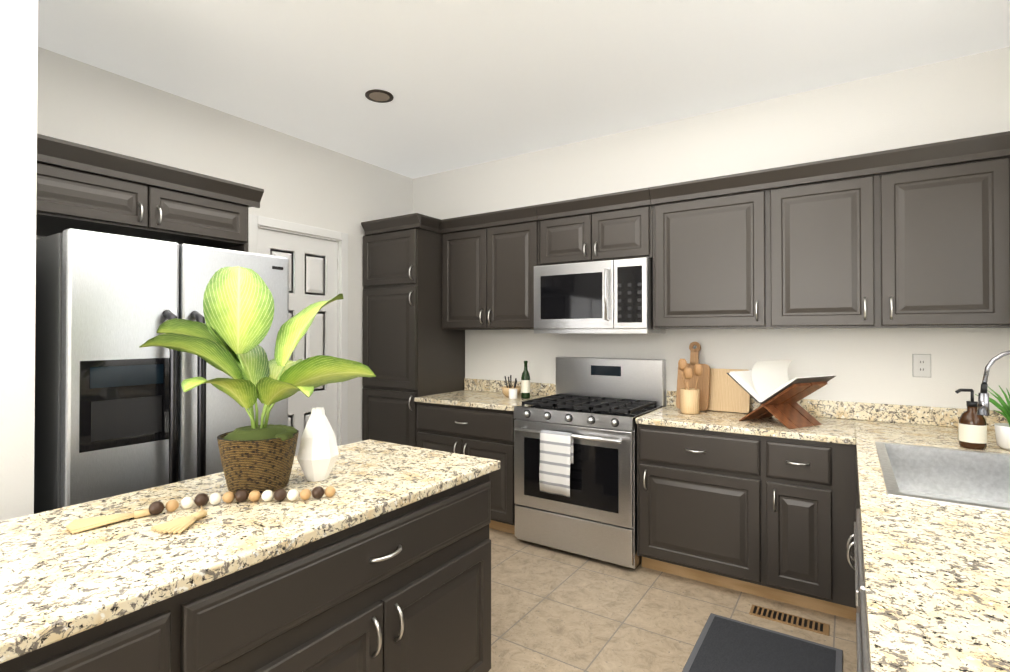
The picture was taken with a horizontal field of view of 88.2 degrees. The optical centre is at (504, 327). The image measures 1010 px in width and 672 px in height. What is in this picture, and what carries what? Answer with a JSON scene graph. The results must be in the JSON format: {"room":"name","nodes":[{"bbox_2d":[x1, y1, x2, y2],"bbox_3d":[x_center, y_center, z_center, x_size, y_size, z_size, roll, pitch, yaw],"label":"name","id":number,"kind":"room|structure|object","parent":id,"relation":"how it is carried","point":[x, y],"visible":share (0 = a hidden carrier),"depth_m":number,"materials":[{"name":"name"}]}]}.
{"room":"kitchen","nodes":[
{"label":"kitchen","id":0,"kind":"room"},
{"bbox_2d":[0,0,37,520],"bbox_3d":[-2.135,-0.006,2.093,1.020,2.870,0.115,0,-1,33],"label":"wall","id":1,"kind":"structure","parent":0,"point":[18,91],"depth_m":1.82,"materials":[{"name":"white paint"}]},
{"bbox_2d":[36,47,412,443],"bbox_3d":[-2.839,-0.006,2.088,0.150,2.870,6.900,0,-1,33],"label":"wall","id":2,"kind":"structure","parent":0,"point":[299,181],"depth_m":3.52,"materials":[{"name":"white paint"}]},
{"bbox_2d":[36,134,263,251],"bbox_3d":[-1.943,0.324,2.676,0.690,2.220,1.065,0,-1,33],"label":"upper cabinet","id":3,"kind":"object","parent":2,"relation":"attached to","point":[83,187],"visible":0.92,"depth_m":2.46,"materials":[{"name":"grey paint"}]},
{"bbox_2d":[258,228,337,455],"bbox_3d":[-1.530,0.368,3.923,0.109,2.136,0.704,0,-1,33],"label":"door","id":4,"kind":"structure","parent":2,"relation":"in","point":[313,265],"depth_m":4.02,"materials":[{"name":"white paint"}]},
{"bbox_2d":[248,214,347,445],"bbox_3d":[-1.587,0.334,3.954,0.160,2.225,0.850,0,-1,33],"label":"door frame","id":5,"kind":"structure","parent":2,"relation":"attached to","point":[255,222],"depth_m":4.21,"materials":[{"name":"white paint"}]},
{"bbox_2d":[38,0,1009,178],"bbox_3d":[-1.049,-1.502,0.920,4.440,0.100,7.200,0,-1,33],"label":"ceiling","id":6,"kind":"structure","parent":0,"point":[465,83],"depth_m":2.75,"materials":[{"name":"white paint"}]},
{"bbox_2d":[365,89,392,102],"bbox_3d":[-0.773,-1.426,3.206,0.170,0.006,0.170,0,-1,33],"label":"recessed light","id":7,"kind":"object","parent":6,"relation":"in","point":[378,96],"visible":0.98,"depth_m":3.20,"materials":[{"name":"brown metal"}]},
{"bbox_2d":[488,528,856,671],"bbox_3d":[-1.049,1.458,0.892,4.440,0.080,7.200,0,-1,33],"label":"floor","id":8,"kind":"structure","parent":0,"point":[554,610],"depth_m":2.61,"materials":[{"name":"tile"}]},
{"bbox_2d":[0,589,191,671],"bbox_3d":[-1.280,0.980,0.780,0.702,0.874,1.155,0,-1,33],"label":"base cabinet","id":9,"kind":"object","parent":8,"relation":"on","point":[157,637],"depth_m":1.00,"materials":[{"name":"grey paint"}]},
{"bbox_2d":[34,228,288,513],"bbox_3d":[-1.687,0.535,2.497,0.976,1.795,0.910,0,-1,33],"label":"fridge","id":10,"kind":"object","parent":8,"relation":"on","point":[118,411],"visible":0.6,"depth_m":2.06,"materials":[{"name":"grey metal"}]},
{"bbox_2d":[192,473,490,671],"bbox_3d":[-0.649,0.989,1.737,0.702,0.874,1.137,0,-1,33],"label":"base cabinet","id":11,"kind":"object","parent":8,"relation":"on","point":[406,588],"depth_m":1.50,"materials":[{"name":"grey paint"}]},
{"bbox_2d":[0,439,499,663],"bbox_3d":[-1.200,0.525,0.922,0.745,0.034,3.170,0,-1,33],"label":"countertop","id":12,"kind":"structure","parent":11,"relation":"on","point":[59,581],"depth_m":1.28,"materials":[{"name":"stone"}]},
{"bbox_2d":[66,486,335,533],"bbox_3d":[-0.826,0.495,1.460,0.392,0.037,0.558,0,-1,33],"label":"bead garland","id":13,"kind":"object","parent":12,"relation":"on","point":[179,525],"visible":1,"depth_m":1.44,"materials":[{"name":"brown wood"}]},
{"bbox_2d":[139,266,375,493],"bbox_3d":[-0.771,0.147,1.684,0.610,0.734,0.607,0,-1,33],"label":"potted plant","id":14,"kind":"object","parent":12,"relation":"on","point":[228,337],"visible":1,"depth_m":1.66,"materials":[{"name":"green plant"}]},
{"bbox_2d":[297,407,338,481],"bbox_3d":[-0.637,0.394,1.774,0.133,0.242,0.136,0,-1,33],"label":"vase","id":15,"kind":"object","parent":12,"relation":"on","point":[318,454],"visible":1,"depth_m":1.74,"materials":[{"name":"white ceramic"}]},
{"bbox_2d":[361,213,464,446],"bbox_3d":[-0.776,0.286,4.453,0.676,2.330,0.670,0,-1,33],"label":"pantry","id":16,"kind":"object","parent":8,"relation":"on","point":[412,349],"visible":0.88,"depth_m":4.22,"materials":[{"name":"grey paint"}]},
{"bbox_2d":[416,402,515,533],"bbox_3d":[-0.149,1.010,4.031,0.924,0.874,0.672,0,-1,33],"label":"base cabinet","id":17,"kind":"object","parent":8,"relation":"on","point":[481,432],"visible":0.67,"depth_m":3.69,"materials":[{"name":"grey paint"}]},
{"bbox_2d":[414,378,555,411],"bbox_3d":[-0.141,0.504,4.045,0.922,0.134,0.648,0,-1,33],"label":"countertop","id":18,"kind":"structure","parent":17,"relation":"on","point":[482,393],"depth_m":4.08,"materials":[{"name":"stone"}]},
{"bbox_2d":[501,375,520,396],"bbox_3d":[0.049,0.451,4.071,0.156,0.171,0.156,0,-1,33],"label":"utensil holder","id":19,"kind":"object","parent":18,"relation":"on","point":[505,390],"visible":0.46,"depth_m":4.04,"materials":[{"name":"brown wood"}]},
{"bbox_2d":[509,388,516,398],"bbox_3d":[0.061,0.498,3.943,0.064,0.074,0.064,0,-1,33],"label":"candle","id":20,"kind":"object","parent":18,"relation":"on","point":[512,393],"visible":0.98,"depth_m":3.92,"materials":[{"name":"white wax"}]},
{"bbox_2d":[521,361,529,398],"bbox_3d":[0.158,0.393,3.964,0.069,0.285,0.069,0,-1,33],"label":"oil bottle","id":21,"kind":"object","parent":18,"relation":"on","point":[525,385],"visible":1,"depth_m":3.94,"materials":[{"name":"green glass"}]},
{"bbox_2d":[514,357,665,568],"bbox_3d":[0.567,0.830,3.518,0.822,1.225,0.738,0,-1,33],"label":"gas range","id":22,"kind":"object","parent":8,"relation":"on","point":[596,407],"visible":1,"depth_m":3.30,"materials":[{"name":"silver metal"}]},
{"bbox_2d":[539,430,573,496],"bbox_3d":[0.319,0.838,3.246,0.214,0.384,0.057,0,-1,33],"label":"hanging towel","id":23,"kind":"object","parent":22,"relation":"hanging from","point":[556,454],"visible":1,"depth_m":3.22,"materials":[{"name":"white fabric"}]},
{"bbox_2d":[637,424,856,620],"bbox_3d":[1.393,1.001,3.013,1.096,0.874,0.672,0,-1,33],"label":"base cabinet","id":24,"kind":"object","parent":8,"relation":"on","point":[773,518],"visible":0.98,"depth_m":2.73,"materials":[{"name":"grey paint"}]},
{"bbox_2d":[635,391,842,443],"bbox_3d":[1.373,0.495,3.028,1.050,0.134,0.678,0,-1,33],"label":"countertop","id":25,"kind":"structure","parent":24,"relation":"on","point":[829,413],"depth_m":2.95,"materials":[{"name":"stone"}]},
{"bbox_2d":[678,359,702,414],"bbox_3d":[1.146,0.360,3.228,0.144,0.336,0.110,0,-1,33],"label":"utensil crock","id":26,"kind":"object","parent":25,"relation":"on","point":[689,400],"visible":1,"depth_m":3.19,"materials":[{"name":"brown wood"}]},
{"bbox_2d":[676,342,749,412],"bbox_3d":[1.327,0.309,3.330,0.430,0.440,0.126,0,-1,33],"label":"cutting boards","id":27,"kind":"object","parent":25,"relation":"on","point":[721,390],"visible":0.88,"depth_m":3.32,"materials":[{"name":"brown wood"}]},
{"bbox_2d":[727,360,835,428],"bbox_3d":[1.524,0.354,2.894,0.335,0.344,0.423,0,-1,-29],"label":"cookbook","id":28,"kind":"object","parent":25,"relation":"on","point":[770,388],"visible":1,"depth_m":2.86,"materials":[{"name":"white paper"}]},
{"bbox_2d":[682,613,842,671],"bbox_3d":[1.014,1.423,2.079,0.555,0.010,0.895,0,-1,33],"label":"area rug","id":29,"kind":"object","parent":8,"relation":"on","point":[724,644],"visible":1,"depth_m":2.28,"materials":[{"name":"grey fabric"}]},
{"bbox_2d":[749,604,829,635],"bbox_3d":[1.391,1.429,2.555,0.340,0.007,0.105,0,-1,33],"label":"floor vent","id":30,"kind":"object","parent":8,"relation":"in","point":[793,620],"visible":1,"depth_m":2.55,"materials":[{"name":"brown metal"}]},
{"bbox_2d":[847,454,859,612],"bbox_3d":[0.636,0.975,0.335,0.706,0.874,4.620,0,-1,33],"label":"base cabinet","id":31,"kind":"object","parent":8,"relation":"on","point":[850,544],"visible":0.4,"depth_m":2.01,"materials":[{"name":"grey paint"}]},
{"bbox_2d":[843,401,1009,671],"bbox_3d":[0.827,0.552,0.619,0.694,0.294,5.298,0,-1,33],"label":"countertop","id":32,"kind":"structure","parent":31,"relation":"on","point":[934,497],"depth_m":1.26,"materials":[{"name":"stone"}]},
{"bbox_2d":[955,389,986,449],"bbox_3d":[2.024,0.392,2.264,0.106,0.254,0.092,0,-1,33],"label":"soap bottle","id":33,"kind":"object","parent":32,"relation":"on","point":[972,425],"visible":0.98,"depth_m":2.23,"materials":[{"name":"brown glass"}]},
{"bbox_2d":[975,386,1009,449],"bbox_3d":[2.195,0.387,2.231,0.278,0.265,0.254,0,-1,33],"label":"plant pot","id":34,"kind":"object","parent":32,"relation":"on","point":[1002,432],"visible":0.94,"depth_m":2.24,"materials":[{"name":"white ceramic"}]},
{"bbox_2d":[977,351,1009,415],"bbox_3d":[1.964,0.299,1.989,0.257,0.436,0.133,0,-1,33],"label":"pull-down faucet","id":35,"kind":"object","parent":32,"relation":"on","point":[983,409],"visible":1,"depth_m":2.01,"materials":[{"name":"silver metal"}]},
{"bbox_2d":[854,509,864,612],"bbox_3d":[1.198,0.986,1.186,0.664,0.868,0.610,0,-1,33],"label":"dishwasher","id":36,"kind":"object","parent":8,"relation":"on","point":[859,571],"visible":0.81,"depth_m":1.28,"materials":[{"name":"silver metal"}]},
{"bbox_2d":[856,591,869,671],"bbox_3d":[0.858,0.982,0.671,0.664,0.868,0.615,0,-1,33],"label":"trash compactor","id":37,"kind":"object","parent":8,"relation":"on","point":[863,661],"visible":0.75,"depth_m":0.95,"materials":[{"name":"metal"}]},
{"bbox_2d":[413,47,1009,410],"bbox_3d":[0.893,0.010,3.847,4.440,2.870,0.150,0,-1,33],"label":"wall","id":38,"kind":"structure","parent":0,"point":[960,98],"depth_m":3.22,"materials":[{"name":"white paint"}]},
{"bbox_2d":[439,205,539,329],"bbox_3d":[-0.068,-0.434,4.166,0.925,0.895,0.380,0,-1,33],"label":"upper cabinet","id":39,"kind":"object","parent":38,"relation":"attached to","point":[490,260],"visible":0.92,"depth_m":4.03,"materials":[{"name":"grey paint"}]},
{"bbox_2d":[535,187,652,265],"bbox_3d":[0.667,-0.669,3.683,0.830,0.435,0.380,0,-1,33],"label":"upper cabinet","id":40,"kind":"object","parent":38,"relation":"attached to","point":[613,226],"visible":0.96,"depth_m":3.54,"materials":[{"name":"grey paint"}]},
{"bbox_2d":[534,257,665,332],"bbox_3d":[0.645,-0.202,3.646,0.822,0.480,0.454,0,-1,33],"label":"microwave","id":41,"kind":"object","parent":40,"relation":"attached to","point":[611,296],"visible":1,"depth_m":3.46,"materials":[{"name":"silver metal"}]},
{"bbox_2d":[649,169,768,328],"bbox_3d":[1.308,-0.440,3.288,0.666,0.892,0.330,0,-1,33],"label":"upper cabinet","id":42,"kind":"object","parent":38,"relation":"attached to","point":[711,236],"depth_m":3.13,"materials":[{"name":"grey paint"}]},
{"bbox_2d":[769,131,1009,328],"bbox_3d":[2.035,-0.445,2.808,1.076,0.892,0.330,0,-1,33],"label":"upper cabinet","id":43,"kind":"object","parent":38,"relation":"attached to","point":[917,236],"depth_m":2.64,"materials":[{"name":"grey paint"}]},
{"bbox_2d":[912,354,930,377],"bbox_3d":[2.271,0.206,2.837,0.080,0.126,0.012,0,-1,33],"label":"electrical outlet","id":44,"kind":"object","parent":38,"relation":"attached to","point":[921,365],"visible":1,"depth_m":2.83,"materials":[{"name":"white plastic"}]}
]}

